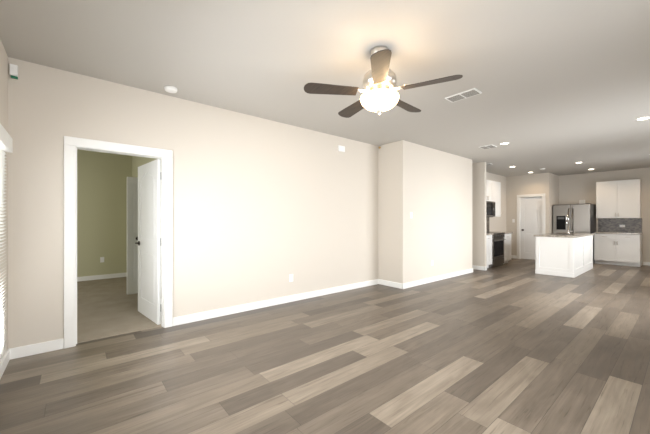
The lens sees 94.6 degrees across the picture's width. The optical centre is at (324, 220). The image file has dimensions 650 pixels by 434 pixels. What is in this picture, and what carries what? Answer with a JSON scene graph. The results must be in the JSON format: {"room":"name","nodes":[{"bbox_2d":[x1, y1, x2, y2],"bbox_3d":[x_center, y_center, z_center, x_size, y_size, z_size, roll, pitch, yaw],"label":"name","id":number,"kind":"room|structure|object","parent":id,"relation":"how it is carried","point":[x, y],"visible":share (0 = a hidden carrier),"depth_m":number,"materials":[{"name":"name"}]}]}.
{"room":"empty living room","nodes":[
{"label":"empty living room","id":0,"kind":"room"},
{"bbox_2d":[0,39,7,349],"bbox_3d":[-1.476,-0.110,0.921,0.140,2.740,4.540,0,0,-40],"label":"wall","id":1,"kind":"structure","parent":0,"point":[3,90],"depth_m":2.58,"materials":[{"name":"beige paint"}]},
{"bbox_2d":[0,348,10,378],"bbox_3d":[-1.467,1.210,1.031,0.014,0.100,4.380,0,0,-40],"label":"baseboard","id":2,"kind":"structure","parent":1,"relation":"attached to","point":[3,366],"depth_m":2.54,"materials":[{"name":"white wood"}]},
{"bbox_2d":[0,123,12,364],"bbox_3d":[-1.875,0.193,1.590,0.073,1.695,2.040,0,0,-40],"label":"blind window","id":3,"kind":"structure","parent":1,"relation":"in","point":[6,142],"depth_m":2.27,"materials":[{"name":"white plastic"}]},
{"bbox_2d":[77,149,131,276],"bbox_3d":[-5.954,-0.110,5.535,4.320,2.740,0.140,0,0,-40],"label":"wall","id":4,"kind":"structure","parent":0,"point":[102,204],"depth_m":6.42,"materials":[{"name":"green paint"}]},
{"bbox_2d":[77,272,126,281],"bbox_3d":[-5.905,1.210,5.475,4.040,0.100,0.014,0,0,-40],"label":"baseboard","id":5,"kind":"structure","parent":4,"relation":"attached to","point":[97,277],"depth_m":6.40,"materials":[{"name":"white wood"}]},
{"bbox_2d":[77,277,160,342],"bbox_3d":[-4.679,1.286,3.994,4.320,0.068,4.140,0,0,-40],"label":"floor","id":6,"kind":"structure","parent":0,"point":[108,307],"depth_m":4.13,"materials":[{"name":"beige carpet"}]},
{"bbox_2d":[132,156,155,176],"bbox_3d":[-3.062,-0.110,5.286,0.100,2.740,3.930,0,0,-40],"label":"wall","id":7,"kind":"structure","parent":0,"point":[137,161],"depth_m":6.16,"materials":[{"name":"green paint"}]},
{"bbox_2d":[127,177,137,294],"bbox_3d":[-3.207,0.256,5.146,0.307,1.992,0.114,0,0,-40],"label":"door","id":8,"kind":"structure","parent":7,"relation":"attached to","point":[132,235],"depth_m":5.12,"materials":[{"name":"white wood"}]},
{"bbox_2d":[8,57,505,348],"bbox_3d":[2.040,-0.110,6.821,13.080,2.740,0.070,0,0,-40],"label":"wall","id":9,"kind":"structure","parent":0,"point":[263,208],"depth_m":3.84,"materials":[{"name":"beige paint"}]},
{"bbox_2d":[9,64,17,78],"bbox_3d":[-2.829,-1.354,2.727,0.053,0.122,0.028,0,0,-40],"label":"sensor","id":10,"kind":"object","parent":9,"relation":"attached to","point":[13,70],"visible":1,"depth_m":2.72,"materials":[{"name":"white plastic"}]},
{"bbox_2d":[11,339,63,358],"bbox_3d":[-2.706,1.210,2.840,0.350,0.100,0.014,0,0,-40],"label":"baseboard","id":11,"kind":"structure","parent":9,"relation":"attached to","point":[32,349],"depth_m":2.83,"materials":[{"name":"white wood"}]},
{"bbox_2d":[64,136,172,348],"bbox_3d":[-2.243,0.213,3.323,0.976,2.093,0.172,0,0,-40],"label":"door frame","id":12,"kind":"structure","parent":9,"relation":"attached to","point":[72,145],"depth_m":3.09,"materials":[{"name":"white wood"}]},
{"bbox_2d":[135,159,160,324],"bbox_3d":[-2.287,0.256,3.889,0.807,1.992,0.131,0,0,43],"label":"bedroom door","id":13,"kind":"structure","parent":9,"relation":"in","point":[149,240],"depth_m":3.81,"materials":[{"name":"white wood"}]},
{"bbox_2d":[173,279,378,325],"bbox_3d":[-0.375,1.210,4.768,3.740,0.100,0.014,0,0,-40],"label":"baseboard","id":14,"kind":"structure","parent":9,"relation":"attached to","point":[200,316],"depth_m":4.33,"materials":[{"name":"white wood"}]},
{"bbox_2d":[289,274,292,281],"bbox_3d":[-0.523,0.890,4.648,0.070,0.115,0.008,0,0,-40],"label":"outlet","id":15,"kind":"object","parent":9,"relation":"attached to","point":[290,277],"visible":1,"depth_m":4.64,"materials":[{"name":"white plastic"}]},
{"bbox_2d":[338,145,344,151],"bbox_3d":[0.293,-1.270,5.309,0.140,0.100,0.028,0,0,-40],"label":"alarm box","id":16,"kind":"object","parent":9,"relation":"attached to","point":[341,148],"visible":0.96,"depth_m":5.29,"materials":[{"name":"white plastic"}]},
{"bbox_2d":[486,217,488,231],"bbox_3d":[4.387,0.115,8.709,1.817,0.448,0.009,0,0,-40],"label":"tile backsplash","id":17,"kind":"structure","parent":9,"relation":"attached to","point":[487,218],"depth_m":9.19,"materials":[{"name":"tile"}]},
{"bbox_2d":[486,180,492,201],"bbox_3d":[4.452,-0.845,8.536,0.774,0.610,0.358,0,0,-40],"label":"upper cabinet","id":18,"kind":"object","parent":9,"relation":"attached to","point":[489,190],"visible":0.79,"depth_m":8.55,"materials":[{"name":"white wood"}]},
{"bbox_2d":[486,201,494,216],"bbox_3d":[4.483,-0.317,8.498,0.770,0.443,0.437,0,0,-40],"label":"microwave","id":19,"kind":"object","parent":18,"relation":"attached to","point":[490,208],"visible":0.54,"depth_m":8.38,"materials":[{"name":"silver metal"}]},
{"bbox_2d":[493,181,500,216],"bbox_3d":[4.976,-0.630,8.969,0.578,1.040,0.358,0,0,-40],"label":"upper cabinet","id":20,"kind":"object","parent":9,"relation":"attached to","point":[497,193],"visible":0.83,"depth_m":8.91,"materials":[{"name":"white wood"}]},
{"bbox_2d":[0,258,649,433],"bbox_3d":[3.487,1.290,5.072,13.080,0.060,4.610,0,0,-40],"label":"floor","id":21,"kind":"structure","parent":0,"point":[515,346],"depth_m":2.57,"materials":[{"name":"wood"}]},
{"bbox_2d":[486,235,491,267],"bbox_3d":[4.067,0.820,8.029,0.457,0.880,0.648,0,0,-40],"label":"base cabinet","id":22,"kind":"object","parent":21,"relation":"on","point":[488,250],"visible":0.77,"depth_m":7.84,"materials":[{"name":"white wood"}]},
{"bbox_2d":[486,232,505,267],"bbox_3d":[4.562,0.740,8.402,0.770,1.040,0.684,0,0,-40],"label":"range","id":23,"kind":"object","parent":21,"relation":"on","point":[498,239],"visible":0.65,"depth_m":8.14,"materials":[{"name":"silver metal"}]},
{"bbox_2d":[503,234,511,263],"bbox_3d":[5.068,0.820,8.857,0.578,0.880,0.648,0,0,-40],"label":"base cabinet","id":24,"kind":"object","parent":21,"relation":"on","point":[507,249],"visible":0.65,"depth_m":8.64,"materials":[{"name":"white wood"}]},
{"bbox_2d":[486,231,512,234],"bbox_3d":[4.598,0.359,8.465,1.832,0.039,0.653,0,0,-40],"label":"countertop","id":25,"kind":"structure","parent":24,"relation":"on","point":[499,232],"depth_m":8.50,"materials":[{"name":"stone"}]},
{"bbox_2d":[535,237,592,276],"bbox_3d":[6.035,0.820,7.523,2.078,0.880,0.728,0,0,-40],"label":"kitchen island","id":26,"kind":"object","parent":21,"relation":"on","point":[564,254],"depth_m":6.91,"materials":[{"name":"painted wood"},{"name":"granite countertop"}]},
{"bbox_2d":[534,233,593,236],"bbox_3d":[6.035,0.360,7.523,2.130,0.039,0.780,0,0,-40],"label":"island countertop","id":27,"kind":"structure","parent":26,"relation":"on","point":[549,234],"depth_m":7.24,"materials":[{"name":"beige stone"}]},
{"bbox_2d":[566,215,572,233],"bbox_3d":[6.258,0.093,7.694,0.244,0.490,0.118,0,0,-40],"label":"kitchen faucet","id":28,"kind":"object","parent":27,"relation":"on","point":[568,224],"visible":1,"depth_m":7.76,"materials":[{"name":"silver metal"}]},
{"bbox_2d":[553,204,595,261],"bbox_3d":[7.701,0.385,9.285,0.896,1.750,0.900,0,0,-40],"label":"refrigerator","id":29,"kind":"object","parent":21,"relation":"on","point":[582,218],"visible":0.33,"depth_m":8.97,"materials":[{"name":"grey metal"}]},
{"bbox_2d":[594,233,641,266],"bbox_3d":[8.419,0.820,8.632,0.658,0.880,0.930,0,0,-40],"label":"base cabinet","id":30,"kind":"object","parent":21,"relation":"on","point":[620,249],"visible":0.98,"depth_m":8.40,"materials":[{"name":"white wood"}]},
{"bbox_2d":[594,232,642,234],"bbox_3d":[8.421,0.359,8.625,0.663,0.039,0.945,0,0,-40],"label":"countertop","id":31,"kind":"structure","parent":30,"relation":"on","point":[638,233],"depth_m":8.50,"materials":[{"name":"stone"}]},
{"bbox_2d":[0,0,649,176],"bbox_3d":[1.166,-1.520,5.838,15.680,0.080,8.750,0,0,-40],"label":"ceiling","id":32,"kind":"structure","parent":0,"point":[563,86],"depth_m":2.79,"materials":[{"name":"grey paint"}]},
{"bbox_2d":[164,86,176,92],"bbox_3d":[-1.722,-1.460,3.352,0.130,0.039,0.130,0,0,-40],"label":"smoke detector","id":33,"kind":"object","parent":32,"relation":"attached to","point":[171,89],"visible":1,"depth_m":3.32,"materials":[{"name":"white plastic"}]},
{"bbox_2d":[304,46,462,117],"bbox_3d":[0.495,-1.198,2.649,1.234,0.561,1.259,0,0,-40],"label":"ceiling fan","id":34,"kind":"object","parent":32,"relation":"hanging from","point":[379,95],"visible":1,"depth_m":2.52,"materials":[{"name":"brown wood"}]},
{"bbox_2d":[444,88,481,102],"bbox_3d":[1.627,-1.472,3.539,0.190,0.016,0.360,0,0,-40],"label":"ceiling vent","id":35,"kind":"object","parent":32,"relation":"in","point":[464,95],"visible":1,"depth_m":3.51,"materials":[{"name":"white plastic"}]},
{"bbox_2d":[479,144,496,148],"bbox_3d":[3.260,-1.472,6.006,0.260,0.016,0.260,0,0,-40],"label":"ceiling vent","id":36,"kind":"object","parent":32,"relation":"in","point":[488,146],"visible":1,"depth_m":5.96,"materials":[{"name":"white plastic"}]},
{"bbox_2d":[635,116,649,120],"bbox_3d":[4.608,-1.476,4.344,0.169,0.007,0.169,0,0,11],"label":"recessed light","id":37,"kind":"object","parent":32,"relation":"in","point":[637,119],"depth_m":4.34,"materials":[{"name":"white plastic"}]},
{"bbox_2d":[378,140,471,283],"bbox_3d":[2.325,-0.110,6.634,2.800,2.740,0.580,0,0,-40],"label":"wall","id":38,"kind":"structure","parent":0,"point":[430,189],"depth_m":5.94,"materials":[{"name":"beige paint"}]},
{"bbox_2d":[379,279,400,288],"bbox_3d":[1.247,1.210,5.730,0.014,0.100,0.540,0,0,-40],"label":"baseboard","id":39,"kind":"structure","parent":38,"relation":"attached to","point":[383,282],"depth_m":5.72,"materials":[{"name":"white wood"}]},
{"bbox_2d":[401,268,473,288],"bbox_3d":[2.513,1.210,6.407,2.828,0.100,0.018,0,0,-40],"label":"baseboard","id":40,"kind":"structure","parent":38,"relation":"attached to","point":[432,279],"depth_m":6.18,"materials":[{"name":"white wood"}]},
{"bbox_2d":[472,162,485,266],"bbox_3d":[3.853,-0.110,7.846,0.100,2.740,0.660,0,0,-40],"label":"wall","id":41,"kind":"structure","parent":0,"point":[478,214],"depth_m":7.66,"materials":[{"name":"beige paint"}]},
{"bbox_2d":[472,265,485,270],"bbox_3d":[3.813,1.210,7.805,0.014,0.100,0.674,0,0,-40],"label":"baseboard","id":42,"kind":"structure","parent":41,"relation":"attached to","point":[473,266],"depth_m":7.64,"materials":[{"name":"white wood"}]},
{"bbox_2d":[506,173,550,255],"bbox_3d":[6.567,-0.110,9.742,0.100,2.740,1.200,0,0,-40],"label":"wall","id":43,"kind":"structure","parent":0,"point":[547,184],"depth_m":9.82,"materials":[{"name":"beige paint"}]},
{"bbox_2d":[520,197,541,259],"bbox_3d":[6.640,0.256,9.655,0.181,1.992,0.603,0,0,-40],"label":"pantry door","id":44,"kind":"structure","parent":43,"relation":"in","point":[530,217],"depth_m":9.68,"materials":[{"name":"white wood"}]},
{"bbox_2d":[517,193,544,258],"bbox_3d":[6.638,0.208,9.657,0.132,2.103,0.786,0,0,-40],"label":"door frame","id":45,"kind":"structure","parent":43,"relation":"attached to","point":[518,216],"depth_m":9.85,"materials":[{"name":"white wood"}]},
{"bbox_2d":[551,173,558,232],"bbox_3d":[7.343,-0.110,9.683,0.980,2.740,0.120,0,0,-40],"label":"wall","id":46,"kind":"structure","parent":0,"point":[554,178],"depth_m":9.58,"materials":[{"name":"beige paint"}]},
{"bbox_2d":[526,167,649,264],"bbox_3d":[8.450,-0.110,9.223,0.140,2.740,4.400,0,0,-40],"label":"wall","id":47,"kind":"structure","parent":0,"point":[574,188],"depth_m":9.11,"materials":[{"name":"beige paint"}]},
{"bbox_2d":[596,179,640,217],"bbox_3d":[8.528,-0.610,8.736,0.358,1.080,0.910,0,0,-40],"label":"upper cabinet","id":48,"kind":"object","parent":47,"relation":"attached to","point":[619,199],"visible":1,"depth_m":8.60,"materials":[{"name":"white wood"}]},
{"bbox_2d":[598,218,641,231],"bbox_3d":[8.669,0.135,8.839,0.009,0.408,0.930,0,0,-40],"label":"tile backsplash","id":49,"kind":"structure","parent":47,"relation":"attached to","point":[614,224],"depth_m":8.83,"materials":[{"name":"tile"}]}
]}

